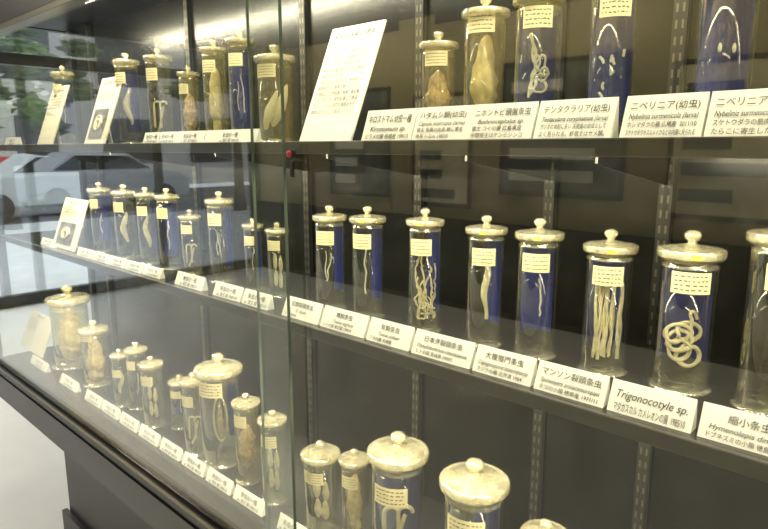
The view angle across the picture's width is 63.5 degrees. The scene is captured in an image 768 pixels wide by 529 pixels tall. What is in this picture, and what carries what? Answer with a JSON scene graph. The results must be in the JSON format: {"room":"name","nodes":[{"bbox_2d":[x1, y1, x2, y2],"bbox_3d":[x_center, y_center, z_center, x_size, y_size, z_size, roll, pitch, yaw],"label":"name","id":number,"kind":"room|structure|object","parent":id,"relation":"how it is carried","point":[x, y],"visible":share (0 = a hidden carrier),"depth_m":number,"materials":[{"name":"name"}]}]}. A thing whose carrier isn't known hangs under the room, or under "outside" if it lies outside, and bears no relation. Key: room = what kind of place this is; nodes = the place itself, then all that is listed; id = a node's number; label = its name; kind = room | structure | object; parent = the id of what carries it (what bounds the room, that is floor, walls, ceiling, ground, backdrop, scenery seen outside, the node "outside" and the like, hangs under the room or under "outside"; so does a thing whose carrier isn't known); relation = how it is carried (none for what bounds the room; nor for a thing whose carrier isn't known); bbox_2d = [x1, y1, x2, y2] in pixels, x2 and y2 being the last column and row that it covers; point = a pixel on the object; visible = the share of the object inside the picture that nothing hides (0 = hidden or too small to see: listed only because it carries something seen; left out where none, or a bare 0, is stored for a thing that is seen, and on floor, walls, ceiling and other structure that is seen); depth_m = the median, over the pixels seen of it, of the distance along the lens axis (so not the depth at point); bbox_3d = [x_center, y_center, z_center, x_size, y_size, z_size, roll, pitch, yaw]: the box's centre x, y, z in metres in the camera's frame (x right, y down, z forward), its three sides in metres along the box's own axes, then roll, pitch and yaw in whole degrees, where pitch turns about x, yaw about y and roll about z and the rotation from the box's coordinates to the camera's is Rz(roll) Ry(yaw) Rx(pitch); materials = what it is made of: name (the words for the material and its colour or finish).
{"room":"museum","nodes":[
{"label":"museum","id":0,"kind":"room"},
{"bbox_2d":[0,156,9,162],"bbox_3d":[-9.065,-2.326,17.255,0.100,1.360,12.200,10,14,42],"label":"taillight","id":1,"kind":"object","parent":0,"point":[2,159],"visible":0.04,"depth_m":16.16,"materials":[{"name":"red plastic"}]},
{"bbox_2d":[5,33,70,81],"bbox_3d":[-11.908,-7.228,21.410,0.030,1.700,2.000,10,14,42],"label":"window","id":2,"kind":"structure","parent":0,"point":[54,48],"depth_m":21.66,"materials":[{"name":"glass"}]},
{"bbox_2d":[0,221,88,295],"bbox_3d":[-6.190,-0.033,8.676,7.300,0.100,32.000,10,14,42],"label":"pavement","id":3,"kind":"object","parent":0,"point":[30,270],"depth_m":7.96,"materials":[{"name":"grey concrete"}]},
{"bbox_2d":[0,29,53,127],"bbox_3d":[-7.505,-2.569,10.855,2.066,4.081,3.333,10,14,42],"label":"street tree","id":4,"kind":"object","parent":3,"relation":"on","point":[15,82],"visible":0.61,"depth_m":11.08,"materials":[{"name":"green plant"}]},
{"bbox_2d":[56,34,75,139],"bbox_3d":[-5.295,-2.994,13.326,3.381,4.004,1.867,-9,14,-40],"label":"street tree","id":5,"kind":"object","parent":3,"relation":"on","point":[63,38],"visible":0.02,"depth_m":12.21,"materials":[{"name":"green plant"}]},
{"bbox_2d":[13,115,75,153],"bbox_3d":[-11.908,-4.378,21.946,0.030,1.700,2.000,10,14,42],"label":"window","id":6,"kind":"structure","parent":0,"point":[29,132],"depth_m":21.47,"materials":[{"name":"glass"}]},
{"bbox_2d":[0,296,92,528],"bbox_3d":[-1.241,1.309,1.428,9.800,0.100,6.800,10,14,42],"label":"floor","id":7,"kind":"structure","parent":0,"point":[34,494],"depth_m":3.01,"materials":[{"name":"plastic"}]},
{"bbox_2d":[0,0,767,528],"bbox_3d":[0.024,0.197,1.254,4.000,2.150,0.480,10,14,42],"label":"display case","id":8,"kind":"object","parent":7,"relation":"on","point":[573,464],"visible":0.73,"depth_m":1.42,"materials":[{"name":"black"}]},
{"bbox_2d":[4,137,21,144],"bbox_3d":[-1.357,-0.451,2.267,0.153,0.028,0.017,10,14,42],"label":"label card","id":9,"kind":"object","parent":8,"relation":"on","point":[9,140],"visible":1,"depth_m":2.25,"materials":[{"name":"white paper"}]},
{"bbox_2d":[20,309,54,357],"bbox_3d":[-1.453,0.285,2.597,0.264,0.150,0.064,10,14,42],"label":"card","id":10,"kind":"object","parent":8,"relation":"on","point":[37,332],"visible":1,"depth_m":2.59,"materials":[{"name":"beige paper"}]},
{"bbox_2d":[30,354,50,372],"bbox_3d":[-1.333,0.382,2.402,0.170,0.032,0.019,10,14,42],"label":"label card","id":11,"kind":"object","parent":8,"relation":"on","point":[44,366],"visible":1,"depth_m":2.39,"materials":[{"name":"white paper"}]},
{"bbox_2d":[40,237,56,247],"bbox_3d":[-1.167,-0.077,2.155,0.120,0.025,0.017,10,14,42],"label":"label card","id":12,"kind":"object","parent":8,"relation":"on","point":[48,242],"visible":1,"depth_m":2.14,"materials":[{"name":"white paper"}]},
{"bbox_2d":[37,85,69,143],"bbox_3d":[-1.106,-0.498,2.073,0.138,0.194,0.074,10,14,42],"label":"card","id":13,"kind":"object","parent":8,"relation":"on","point":[49,130],"visible":1,"depth_m":2.06,"materials":[{"name":"beige paper"}]},
{"bbox_2d":[50,66,79,143],"bbox_3d":[-1.090,-0.542,2.120,0.077,0.262,0.077,10,14,42],"label":"jar","id":14,"kind":"object","parent":8,"relation":"on","point":[67,124],"visible":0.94,"depth_m":2.14,"materials":[{"name":"clear glass"}]},
{"bbox_2d":[44,285,89,370],"bbox_3d":[-1.215,0.236,2.400,0.158,0.319,0.158,10,14,42],"label":"jar","id":15,"kind":"object","parent":8,"relation":"on","point":[68,338],"visible":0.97,"depth_m":2.37,"materials":[{"name":"clear glass"}]},
{"bbox_2d":[59,373,80,392],"bbox_3d":[-1.118,0.419,2.204,0.152,0.032,0.019,10,14,42],"label":"label card","id":16,"kind":"object","parent":8,"relation":"on","point":[65,380],"visible":1,"depth_m":2.19,"materials":[{"name":"white paper"}]},
{"bbox_2d":[54,197,88,251],"bbox_3d":[-1.060,-0.137,2.094,0.194,0.166,0.064,10,14,42],"label":"card","id":17,"kind":"object","parent":8,"relation":"on","point":[73,213],"visible":1,"depth_m":2.08,"materials":[{"name":"beige paper"}]},
{"bbox_2d":[56,221,75,245],"bbox_3d":[-1.075,-0.105,2.094,0.131,0.072,0.026,10,14,42],"label":"photo","id":18,"kind":"object","parent":17,"relation":"attached to","point":[66,231],"depth_m":2.09},
{"bbox_2d":[76,247,93,258],"bbox_3d":[-0.935,-0.037,1.942,0.112,0.025,0.017,10,14,42],"label":"label card","id":19,"kind":"object","parent":8,"relation":"on","point":[87,253],"visible":1,"depth_m":1.94,"materials":[{"name":"white paper"}]},
{"bbox_2d":[84,389,103,408],"bbox_3d":[-0.964,0.446,2.063,0.124,0.032,0.019,10,14,42],"label":"label card","id":20,"kind":"object","parent":8,"relation":"on","point":[90,396],"visible":1,"depth_m":2.06,"materials":[{"name":"white paper"}]},
{"bbox_2d":[77,320,112,388],"bbox_3d":[-1.030,0.313,2.210,0.102,0.238,0.102,10,14,42],"label":"jar","id":21,"kind":"object","parent":8,"relation":"on","point":[95,361],"visible":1,"depth_m":2.19,"materials":[{"name":"clear glass"}]},
{"bbox_2d":[86,182,115,252],"bbox_3d":[-0.921,-0.154,2.019,0.073,0.227,0.073,10,14,42],"label":"jar","id":22,"kind":"object","parent":8,"relation":"on","point":[101,203],"visible":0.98,"depth_m":2.04,"materials":[{"name":"clear glass"}]},
{"bbox_2d":[92,251,110,263],"bbox_3d":[-0.846,-0.022,1.860,0.109,0.025,0.017,10,14,42],"label":"label card","id":23,"kind":"object","parent":8,"relation":"on","point":[98,256],"visible":0.99,"depth_m":1.85,"materials":[{"name":"white paper"}]},
{"bbox_2d":[84,77,121,143],"bbox_3d":[-0.817,-0.448,1.807,0.140,0.194,0.074,10,14,42],"label":"card","id":24,"kind":"object","parent":8,"relation":"on","point":[98,132],"visible":1,"depth_m":1.80,"materials":[{"name":"beige paper"}]},
{"bbox_2d":[87,108,108,138],"bbox_3d":[-0.832,-0.410,1.805,0.094,0.085,0.031,10,14,42],"label":"photo","id":25,"kind":"object","parent":24,"relation":"attached to","point":[100,116],"depth_m":1.80},
{"bbox_2d":[101,400,121,419],"bbox_3d":[-0.869,0.462,1.975,0.114,0.032,0.019,10,14,42],"label":"label card","id":26,"kind":"object","parent":8,"relation":"on","point":[108,408],"visible":1,"depth_m":1.97,"materials":[{"name":"white paper"}]},
{"bbox_2d":[108,255,127,268],"bbox_3d":[-0.766,-0.008,1.787,0.101,0.025,0.017,10,14,42],"label":"label card","id":27,"kind":"object","parent":8,"relation":"on","point":[115,261],"visible":1,"depth_m":1.78,"materials":[{"name":"white paper"}]},
{"bbox_2d":[109,349,131,407],"bbox_3d":[-0.864,0.369,2.035,0.060,0.192,0.060,10,14,42],"label":"jar","id":28,"kind":"object","parent":8,"relation":"on","point":[115,373],"visible":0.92,"depth_m":2.03,"materials":[{"name":"clear glass"}]},
{"bbox_2d":[110,184,139,258],"bbox_3d":[-0.794,-0.133,1.902,0.072,0.228,0.072,10,14,42],"label":"jar","id":29,"kind":"object","parent":8,"relation":"on","point":[117,206],"visible":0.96,"depth_m":1.89,"materials":[{"name":"clear glass"}]},
{"bbox_2d":[112,53,142,142],"bbox_3d":[-0.742,-0.480,1.801,0.074,0.258,0.074,10,14,42],"label":"jar","id":30,"kind":"object","parent":8,"relation":"on","point":[129,79],"visible":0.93,"depth_m":1.81,"materials":[{"name":"clear glass"}]},
{"bbox_2d":[119,411,140,432],"bbox_3d":[-0.774,0.479,1.887,0.110,0.032,0.019,10,14,42],"label":"label card","id":31,"kind":"object","parent":8,"relation":"on","point":[126,420],"visible":1,"depth_m":1.88,"materials":[{"name":"white paper"}]},
{"bbox_2d":[126,260,144,273],"bbox_3d":[-0.688,0.005,1.715,0.092,0.025,0.017,10,14,42],"label":"label card","id":32,"kind":"object","parent":8,"relation":"on","point":[133,266],"visible":1,"depth_m":1.71,"materials":[{"name":"white paper"}]},
{"bbox_2d":[123,342,149,410],"bbox_3d":[-0.801,0.358,2.015,0.073,0.222,0.073,10,14,42],"label":"jar","id":33,"kind":"object","parent":8,"relation":"on","point":[137,406],"visible":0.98,"depth_m":2.01,"materials":[{"name":"clear glass"}]},
{"bbox_2d":[133,187,159,264],"bbox_3d":[-0.690,-0.113,1.806,0.062,0.225,0.062,10,14,42],"label":"jar","id":34,"kind":"object","parent":8,"relation":"on","point":[141,211],"visible":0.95,"depth_m":1.81,"materials":[{"name":"clear glass"}]},
{"bbox_2d":[138,424,161,446],"bbox_3d":[-0.680,0.495,1.802,0.112,0.032,0.019,10,14,42],"label":"label card","id":35,"kind":"object","parent":8,"relation":"on","point":[145,432],"visible":1,"depth_m":1.79,"materials":[{"name":"white paper"}]},
{"bbox_2d":[137,356,166,428],"bbox_3d":[-0.704,0.383,1.885,0.074,0.220,0.074,10,14,42],"label":"jar","id":36,"kind":"object","parent":8,"relation":"on","point":[154,423],"visible":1,"depth_m":1.88,"materials":[{"name":"clear glass"}]},
{"bbox_2d":[143,132,160,142],"bbox_3d":[-0.579,-0.316,1.551,0.080,0.028,0.017,10,14,42],"label":"label card","id":37,"kind":"object","parent":8,"relation":"on","point":[150,137],"visible":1,"depth_m":1.55,"materials":[{"name":"white paper"}]},
{"bbox_2d":[143,264,164,278],"bbox_3d":[-0.612,0.019,1.646,0.096,0.025,0.017,10,14,42],"label":"label card","id":38,"kind":"object","parent":8,"relation":"on","point":[152,271],"visible":1,"depth_m":1.64,"materials":[{"name":"white paper"}]},
{"bbox_2d":[142,48,173,131],"bbox_3d":[-0.609,-0.456,1.686,0.075,0.254,0.075,10,14,42],"label":"jar","id":39,"kind":"object","parent":8,"relation":"on","point":[151,73],"visible":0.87,"depth_m":1.68,"materials":[{"name":"clear glass"}]},
{"bbox_2d":[153,188,182,269],"bbox_3d":[-0.602,-0.100,1.732,0.068,0.226,0.068,10,14,42],"label":"jar","id":40,"kind":"object","parent":8,"relation":"on","point":[168,213],"visible":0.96,"depth_m":1.75,"materials":[{"name":"clear glass"}]},
{"bbox_2d":[159,132,176,142],"bbox_3d":[-0.520,-0.306,1.497,0.074,0.028,0.017,10,14,42],"label":"label card","id":41,"kind":"object","parent":8,"relation":"on","point":[166,137],"visible":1,"depth_m":1.49,"materials":[{"name":"white paper"}]},
{"bbox_2d":[159,437,183,461],"bbox_3d":[-0.589,0.511,1.717,0.107,0.032,0.019,10,14,42],"label":"label card","id":42,"kind":"object","parent":8,"relation":"on","point":[166,446],"visible":1,"depth_m":1.71,"materials":[{"name":"white paper"}]},
{"bbox_2d":[167,374,192,430],"bbox_3d":[-0.617,0.411,1.877,0.068,0.168,0.068,10,14,42],"label":"jar","id":43,"kind":"object","parent":8,"relation":"on","point":[175,394],"visible":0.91,"depth_m":1.88,"materials":[{"name":"clear glass"}]},
{"bbox_2d":[176,66,200,130],"bbox_3d":[-0.495,-0.406,1.579,0.057,0.193,0.057,10,14,42],"label":"jar","id":44,"kind":"object","parent":8,"relation":"on","point":[190,113],"visible":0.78,"depth_m":1.57,"materials":[{"name":"clear glass"}]},
{"bbox_2d":[178,209,203,274],"bbox_3d":[-0.518,-0.062,1.667,0.060,0.175,0.060,10,14,42],"label":"jar","id":45,"kind":"object","parent":8,"relation":"on","point":[185,229],"visible":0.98,"depth_m":1.66,"materials":[{"name":"clear glass"}]},
{"bbox_2d":[175,130,206,142],"bbox_3d":[-0.445,-0.293,1.428,0.125,0.028,0.017,10,14,42],"label":"label card","id":46,"kind":"object","parent":8,"relation":"on","point":[182,136],"visible":0.98,"depth_m":1.42,"materials":[{"name":"white paper"}]},
{"bbox_2d":[175,271,207,290],"bbox_3d":[-0.474,0.040,1.519,0.128,0.031,0.019,10,14,42],"label":"label card","id":47,"kind":"object","parent":8,"relation":"on","point":[185,279],"visible":1,"depth_m":1.51,"materials":[{"name":"white paper"}]},
{"bbox_2d":[179,373,209,457],"bbox_3d":[-0.522,0.408,1.710,0.073,0.235,0.073,10,14,42],"label":"jar","id":48,"kind":"object","parent":8,"relation":"on","point":[196,450],"visible":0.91,"depth_m":1.71,"materials":[{"name":"clear glass"}]},
{"bbox_2d":[181,451,207,477],"bbox_3d":[-0.500,0.526,1.636,0.107,0.032,0.019,10,14,42],"label":"label card","id":49,"kind":"object","parent":8,"relation":"on","point":[200,468],"visible":1,"depth_m":1.63,"materials":[{"name":"white paper"}]},
{"bbox_2d":[199,40,228,129],"bbox_3d":[-0.411,-0.419,1.511,0.067,0.244,0.067,10,14,42],"label":"jar","id":50,"kind":"object","parent":8,"relation":"on","point":[215,96],"visible":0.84,"depth_m":1.50,"materials":[{"name":"clear glass"}]},
{"bbox_2d":[193,352,242,470],"bbox_3d":[-0.438,0.383,1.660,0.126,0.304,0.126,10,14,42],"label":"jar","id":51,"kind":"object","parent":8,"relation":"on","point":[222,458],"visible":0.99,"depth_m":1.66,"materials":[{"name":"clear glass"}]},
{"bbox_2d":[204,191,236,283],"bbox_3d":[-0.411,-0.070,1.563,0.072,0.230,0.072,10,14,42],"label":"jar","id":52,"kind":"object","parent":8,"relation":"on","point":[213,219],"visible":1,"depth_m":1.57,"materials":[{"name":"clear glass"}]},
{"bbox_2d":[206,466,234,495],"bbox_3d":[-0.411,0.541,1.554,0.110,0.032,0.019,10,14,42],"label":"label card","id":53,"kind":"object","parent":8,"relation":"on","point":[214,477],"visible":1,"depth_m":1.55,"materials":[{"name":"white paper"}]},
{"bbox_2d":[212,281,244,301],"bbox_3d":[-0.353,0.060,1.408,0.109,0.031,0.019,10,14,42],"label":"label card","id":54,"kind":"object","parent":8,"relation":"on","point":[225,290],"visible":1,"depth_m":1.40,"materials":[{"name":"white paper"}]},
{"bbox_2d":[204,129,261,141],"bbox_3d":[-0.325,-0.272,1.317,0.196,0.028,0.017,10,14,42],"label":"label card","id":55,"kind":"object","parent":8,"relation":"on","point":[235,135],"visible":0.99,"depth_m":1.31,"materials":[{"name":"white paper"}]},
{"bbox_2d":[225,31,254,129],"bbox_3d":[-0.329,-0.408,1.435,0.066,0.252,0.066,10,14,42],"label":"jar","id":56,"kind":"object","parent":8,"relation":"on","point":[237,60],"visible":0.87,"depth_m":1.45,"materials":[{"name":"clear glass"}]},
{"bbox_2d":[231,393,261,485],"bbox_3d":[-0.346,0.436,1.568,0.072,0.234,0.072,10,14,42],"label":"jar","id":57,"kind":"object","parent":8,"relation":"on","point":[247,451],"visible":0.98,"depth_m":1.56,"materials":[{"name":"clear glass"}]},
{"bbox_2d":[233,484,264,516],"bbox_3d":[-0.319,0.557,1.469,0.118,0.032,0.019,10,14,42],"label":"label card","id":58,"kind":"object","parent":8,"relation":"on","point":[243,496],"visible":0.99,"depth_m":1.46,"materials":[{"name":"white paper"}]},
{"bbox_2d":[241,219,264,290],"bbox_3d":[-0.310,-0.025,1.476,0.051,0.173,0.051,10,14,42],"label":"jar","id":59,"kind":"object","parent":8,"relation":"on","point":[248,240],"visible":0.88,"depth_m":1.48,"materials":[{"name":"clear glass"}]},
{"bbox_2d":[242,288,273,310],"bbox_3d":[-0.273,0.074,1.334,0.094,0.031,0.019,10,14,42],"label":"label card","id":60,"kind":"object","parent":8,"relation":"on","point":[250,296],"visible":0.88,"depth_m":1.33,"materials":[{"name":"white paper"}]},
{"bbox_2d":[257,409,288,505],"bbox_3d":[-0.264,0.455,1.480,0.070,0.229,0.070,10,14,42],"label":"jar","id":61,"kind":"object","parent":8,"relation":"on","point":[277,497],"visible":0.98,"depth_m":1.48,"materials":[{"name":"clear glass"}]},
{"bbox_2d":[253,44,294,141],"bbox_3d":[-0.237,-0.371,1.355,0.089,0.209,0.089,10,14,42],"label":"jar","id":62,"kind":"object","parent":8,"relation":"on","point":[265,68],"visible":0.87,"depth_m":1.34,"materials":[{"name":"clear glass"}]},
{"bbox_2d":[264,222,290,297],"bbox_3d":[-0.242,-0.012,1.413,0.056,0.171,0.056,10,14,42],"label":"jar","id":63,"kind":"object","parent":8,"relation":"on","point":[271,245],"visible":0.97,"depth_m":1.41,"materials":[{"name":"clear glass"}]},
{"bbox_2d":[286,149,295,176],"bbox_3d":[-0.164,-0.177,1.081,0.017,0.048,0.012,10,14,42],"label":"lock","id":64,"kind":"object","parent":8,"relation":"attached to","point":[290,153],"visible":1,"depth_m":1.08,"materials":[{"name":"black"}]},
{"bbox_2d":[277,512,306,528],"bbox_3d":[-0.199,0.578,1.359,0.097,0.032,0.019,10,14,42],"label":"label card","id":65,"kind":"object","parent":8,"relation":"on","point":[284,522],"visible":0.99,"depth_m":1.37,"materials":[{"name":"white paper"}]},
{"bbox_2d":[282,296,323,324],"bbox_3d":[-0.161,0.089,1.233,0.111,0.038,0.021,10,14,42],"label":"label card","id":66,"kind":"object","parent":8,"relation":"on","point":[300,309],"visible":0.95,"depth_m":1.22,"materials":[{"name":"white paper"}]},
{"bbox_2d":[300,440,340,528],"bbox_3d":[-0.139,0.486,1.366,0.088,0.209,0.088,10,14,42],"label":"jar","id":67,"kind":"object","parent":8,"relation":"on","point":[325,521],"visible":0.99,"depth_m":1.36,"materials":[{"name":"clear glass"}]},
{"bbox_2d":[312,205,346,308],"bbox_3d":[-0.113,-0.016,1.303,0.073,0.219,0.073,10,14,42],"label":"jar","id":68,"kind":"object","parent":8,"relation":"on","point":[335,237],"visible":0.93,"depth_m":1.31,"materials":[{"name":"clear glass"}]},
{"bbox_2d":[299,19,386,140],"bbox_3d":[-0.078,-0.334,1.139,0.139,0.215,0.094,10,14,42],"label":"card","id":69,"kind":"object","parent":8,"relation":"on","point":[343,80],"visible":0.99,"depth_m":1.13,"materials":[{"name":"white paper"}]},
{"bbox_2d":[320,305,369,337],"bbox_3d":[-0.073,0.105,1.152,0.118,0.038,0.021,10,14,42],"label":"label card","id":70,"kind":"object","parent":8,"relation":"on","point":[341,320],"visible":1,"depth_m":1.15,"materials":[{"name":"white paper"}]},
{"bbox_2d":[338,448,369,528],"bbox_3d":[-0.063,0.492,1.323,0.067,0.213,0.067,10,14,42],"label":"jar","id":71,"kind":"object","parent":8,"relation":"on","point":[354,503],"visible":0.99,"depth_m":1.31,"materials":[{"name":"clear glass"}]},
{"bbox_2d":[349,206,385,319],"bbox_3d":[-0.032,-0.005,1.235,0.073,0.223,0.073,10,14,42],"label":"jar","id":72,"kind":"object","parent":8,"relation":"on","point":[374,241],"visible":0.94,"depth_m":1.24,"materials":[{"name":"clear glass"}]},
{"bbox_2d":[5,227,767,460],"bbox_3d":[0.059,0.117,1.233,3.940,0.016,0.342,10,14,42],"label":"shelf","id":73,"kind":"object","parent":8,"relation":"attached to","point":[753,374],"depth_m":1.14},
{"bbox_2d":[361,108,418,140],"bbox_3d":[0.009,-0.227,1.014,0.110,0.052,0.025,10,14,42],"label":"label card","id":74,"kind":"object","parent":8,"relation":"on","point":[393,124],"visible":1,"depth_m":1.01,"materials":[{"name":"white paper"}]},
{"bbox_2d":[366,317,414,350],"bbox_3d":[0.011,0.119,1.075,0.100,0.038,0.021,10,14,42],"label":"label card","id":75,"kind":"object","parent":8,"relation":"on","point":[396,335],"visible":1,"depth_m":1.07,"materials":[{"name":"white paper"}]},
{"bbox_2d":[367,431,428,528],"bbox_3d":[0.027,0.469,1.233,0.123,0.292,0.123,10,14,42],"label":"jar","id":76,"kind":"object","parent":8,"relation":"on","point":[399,486],"visible":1,"depth_m":1.24,"materials":[{"name":"clear glass"}]},
{"bbox_2d":[406,208,444,333],"bbox_3d":[0.075,0.010,1.143,0.071,0.228,0.071,10,14,42],"label":"jar","id":77,"kind":"object","parent":8,"relation":"on","point":[431,247],"visible":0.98,"depth_m":1.15,"materials":[{"name":"clear glass"}]},
{"bbox_2d":[418,31,458,107],"bbox_3d":[0.093,-0.305,1.067,0.070,0.185,0.070,10,14,42],"label":"jar","id":78,"kind":"object","parent":8,"relation":"on","point":[438,95],"visible":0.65,"depth_m":1.05,"materials":[{"name":"clear glass"}]},
{"bbox_2d":[411,105,472,139],"bbox_3d":[0.088,-0.214,0.941,0.103,0.052,0.025,10,14,42],"label":"label card","id":79,"kind":"object","parent":8,"relation":"on","point":[446,122],"visible":1,"depth_m":0.94,"materials":[{"name":"white paper"}]},
{"bbox_2d":[411,328,475,368],"bbox_3d":[0.095,0.134,0.998,0.118,0.038,0.021,10,14,42],"label":"label card","id":80,"kind":"object","parent":8,"relation":"on","point":[447,349],"visible":1,"depth_m":0.99,"materials":[{"name":"white paper"}]},
{"bbox_2d":[439,457,509,528],"bbox_3d":[0.159,0.487,1.111,0.124,0.301,0.124,10,14,42],"label":"jar","id":81,"kind":"object","parent":8,"relation":"on","point":[486,502],"visible":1,"depth_m":1.09,"materials":[{"name":"clear glass"}]},
{"bbox_2d":[461,0,509,104],"bbox_3d":[0.163,-0.317,1.011,0.078,0.229,0.078,6,12,29],"label":"jar","id":82,"kind":"object","parent":8,"relation":"on","point":[484,81],"visible":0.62,"depth_m":1.00,"materials":[{"name":"clear glass"}]},
{"bbox_2d":[464,215,507,347],"bbox_3d":[0.173,0.027,1.060,0.072,0.224,0.072,10,14,42],"label":"jar","id":83,"kind":"object","parent":8,"relation":"on","point":[491,257],"visible":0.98,"depth_m":1.06,"materials":[{"name":"clear glass"}]},
{"bbox_2d":[466,101,538,138],"bbox_3d":[0.165,-0.200,0.871,0.106,0.052,0.025,10,14,42],"label":"label card","id":84,"kind":"object","parent":8,"relation":"on","point":[517,120],"visible":1,"depth_m":0.86,"materials":[{"name":"white paper"}]},
{"bbox_2d":[472,344,536,386],"bbox_3d":[0.179,0.148,0.921,0.100,0.038,0.021,10,14,42],"label":"label card","id":85,"kind":"object","parent":8,"relation":"on","point":[502,364],"visible":1,"depth_m":0.92,"materials":[{"name":"white paper"}]},
{"bbox_2d":[511,218,564,360],"bbox_3d":[0.248,0.037,1.004,0.078,0.226,0.078,10,14,42],"label":"jar","id":86,"kind":"object","parent":8,"relation":"on","point":[537,260],"visible":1,"depth_m":1.02,"materials":[{"name":"clear glass"}]},
{"bbox_2d":[513,0,565,108],"bbox_3d":[0.233,-0.308,0.947,0.078,0.235,0.078,4,11,20],"label":"jar","id":87,"kind":"object","parent":8,"relation":"on","point":[535,75],"visible":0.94,"depth_m":0.95,"materials":[{"name":"clear glass"}]},
{"bbox_2d":[520,518,565,528],"bbox_3d":[0.261,0.532,1.022,0.082,0.246,0.082,10,14,42],"label":"jar","id":88,"kind":"object","parent":8,"relation":"on","point":[539,522],"visible":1,"depth_m":1.02,"materials":[{"name":"clear glass"}]},
{"bbox_2d":[533,360,609,407],"bbox_3d":[0.256,0.162,0.849,0.102,0.038,0.021,10,14,42],"label":"label card","id":89,"kind":"object","parent":8,"relation":"on","point":[586,387],"visible":1,"depth_m":0.84,"materials":[{"name":"white paper"}]},
{"bbox_2d":[533,97,618,138],"bbox_3d":[0.245,-0.186,0.797,0.106,0.052,0.025,10,14,42],"label":"label card","id":90,"kind":"object","parent":8,"relation":"on","point":[588,117],"visible":1,"depth_m":0.79,"materials":[{"name":"white paper"}]},
{"bbox_2d":[576,229,638,377],"bbox_3d":[0.335,0.055,0.932,0.078,0.218,0.078,-5,12,-24],"label":"jar","id":91,"kind":"object","parent":8,"relation":"on","point":[607,274],"visible":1,"depth_m":0.93,"materials":[{"name":"clear glass"}]},
{"bbox_2d":[586,0,638,137],"bbox_3d":[0.319,-0.293,0.868,0.074,0.235,0.074,10,14,42],"label":"jar","id":92,"kind":"object","parent":8,"relation":"on","point":[613,23],"visible":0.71,"depth_m":0.89,"materials":[{"name":"clear glass"}]},
{"bbox_2d":[607,378,697,433],"bbox_3d":[0.335,0.175,0.777,0.103,0.038,0.021,10,14,42],"label":"label card","id":93,"kind":"object","parent":8,"relation":"on","point":[663,408],"visible":1,"depth_m":0.77,"materials":[{"name":"white paper"}]},
{"bbox_2d":[619,91,709,137],"bbox_3d":[0.326,-0.173,0.723,0.092,0.052,0.025,10,14,42],"label":"label card","id":94,"kind":"object","parent":8,"relation":"on","point":[676,114],"visible":1,"depth_m":0.72,"materials":[{"name":"white paper"}]},
{"bbox_2d":[647,230,727,396],"bbox_3d":[0.421,0.063,0.865,0.088,0.225,0.088,-7,13,-33],"label":"jar","id":95,"kind":"object","parent":8,"relation":"on","point":[683,329],"visible":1,"depth_m":0.87,"materials":[{"name":"clear glass"}]},
{"bbox_2d":[692,0,759,106],"bbox_3d":[0.427,-0.281,0.774,0.079,0.245,0.079,10,14,42],"label":"jar","id":96,"kind":"object","parent":8,"relation":"on","point":[726,26],"visible":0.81,"depth_m":0.80,"materials":[{"name":"clear glass"}]},
{"bbox_2d":[697,401,767,455],"bbox_3d":[0.414,0.189,0.704,0.101,0.038,0.021,10,14,42],"label":"label card","id":97,"kind":"object","parent":8,"relation":"on","point":[747,431],"visible":1,"depth_m":0.71,"materials":[{"name":"white paper"}]},
{"bbox_2d":[703,88,767,136],"bbox_3d":[0.394,-0.161,0.660,0.089,0.052,0.025,10,14,42],"label":"label card","id":98,"kind":"object","parent":8,"relation":"on","point":[731,112],"visible":1,"depth_m":0.67,"materials":[{"name":"white paper"}]},
{"bbox_2d":[729,228,767,416],"bbox_3d":[0.500,0.062,0.790,0.086,0.256,0.086,10,14,42],"label":"jar","id":99,"kind":"object","parent":8,"relation":"on","point":[754,402],"visible":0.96,"depth_m":0.81,"materials":[{"name":"clear glass"}]},
{"label":"outside","id":100,"kind":"structure","parent":0,"visible":0},
{"bbox_2d":[4,205,62,224],"bbox_3d":[-10.057,-1.391,16.285,8.890,0.120,70.000,10,14,42],"label":"road","id":101,"kind":"structure","parent":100,"point":[40,213],"depth_m":14.99,"materials":[{"name":"grey asphalt"}]},
{"bbox_2d":[0,153,80,222],"bbox_3d":[-7.767,-1.857,14.436,1.760,1.479,4.288,10,14,42],"label":"parked car","id":102,"kind":"object","parent":101,"relation":"on","point":[26,180],"visible":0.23,"depth_m":13.53,"materials":[{"name":"silver metal"}]},
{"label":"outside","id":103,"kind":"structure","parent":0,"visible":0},
{"bbox_2d":[0,36,54,156],"bbox_3d":[-15.837,-6.445,18.053,1.000,9.000,46.000,10,14,42],"label":"facade","id":104,"kind":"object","parent":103,"point":[6,117],"visible":0.02,"depth_m":21.04,"materials":[{"name":"grey"}]},
{"bbox_3d":[-4.782,-0.679,4.427,0.008,2.500,6.600,10,14,42],"label":"window","id":105,"kind":"structure","parent":0,"visible":0},
{"bbox_2d":[0,197,12,308],"bbox_3d":[-3.593,-0.914,5.675,0.100,2.700,0.060,10,14,42],"label":"mullion","id":106,"kind":"object","parent":105,"relation":"attached to","point":[5,285],"visible":0.8,"depth_m":5.83,"materials":[{"name":"grey metal"}]},
{"bbox_2d":[0,52,69,69],"bbox_3d":[-4.782,-1.613,4.251,0.090,0.100,6.600,10,14,42],"label":"transom","id":107,"kind":"object","parent":105,"relation":"attached to","point":[14,59],"depth_m":5.79,"materials":[{"name":"grey metal"}]},
{"bbox_2d":[0,283,89,308],"bbox_3d":[-4.782,0.589,4.665,0.090,0.100,6.600,10,14,42],"label":"transom","id":108,"kind":"object","parent":105,"relation":"attached to","point":[33,297],"depth_m":6.10,"materials":[{"name":"grey"}]},
{"bbox_2d":[24,27,65,33],"bbox_3d":[-4.782,-1.947,4.188,0.090,0.100,6.600,10,14,42],"label":"transom","id":109,"kind":"object","parent":105,"relation":"attached to","point":[30,28],"depth_m":5.85,"materials":[{"name":"grey metal"}]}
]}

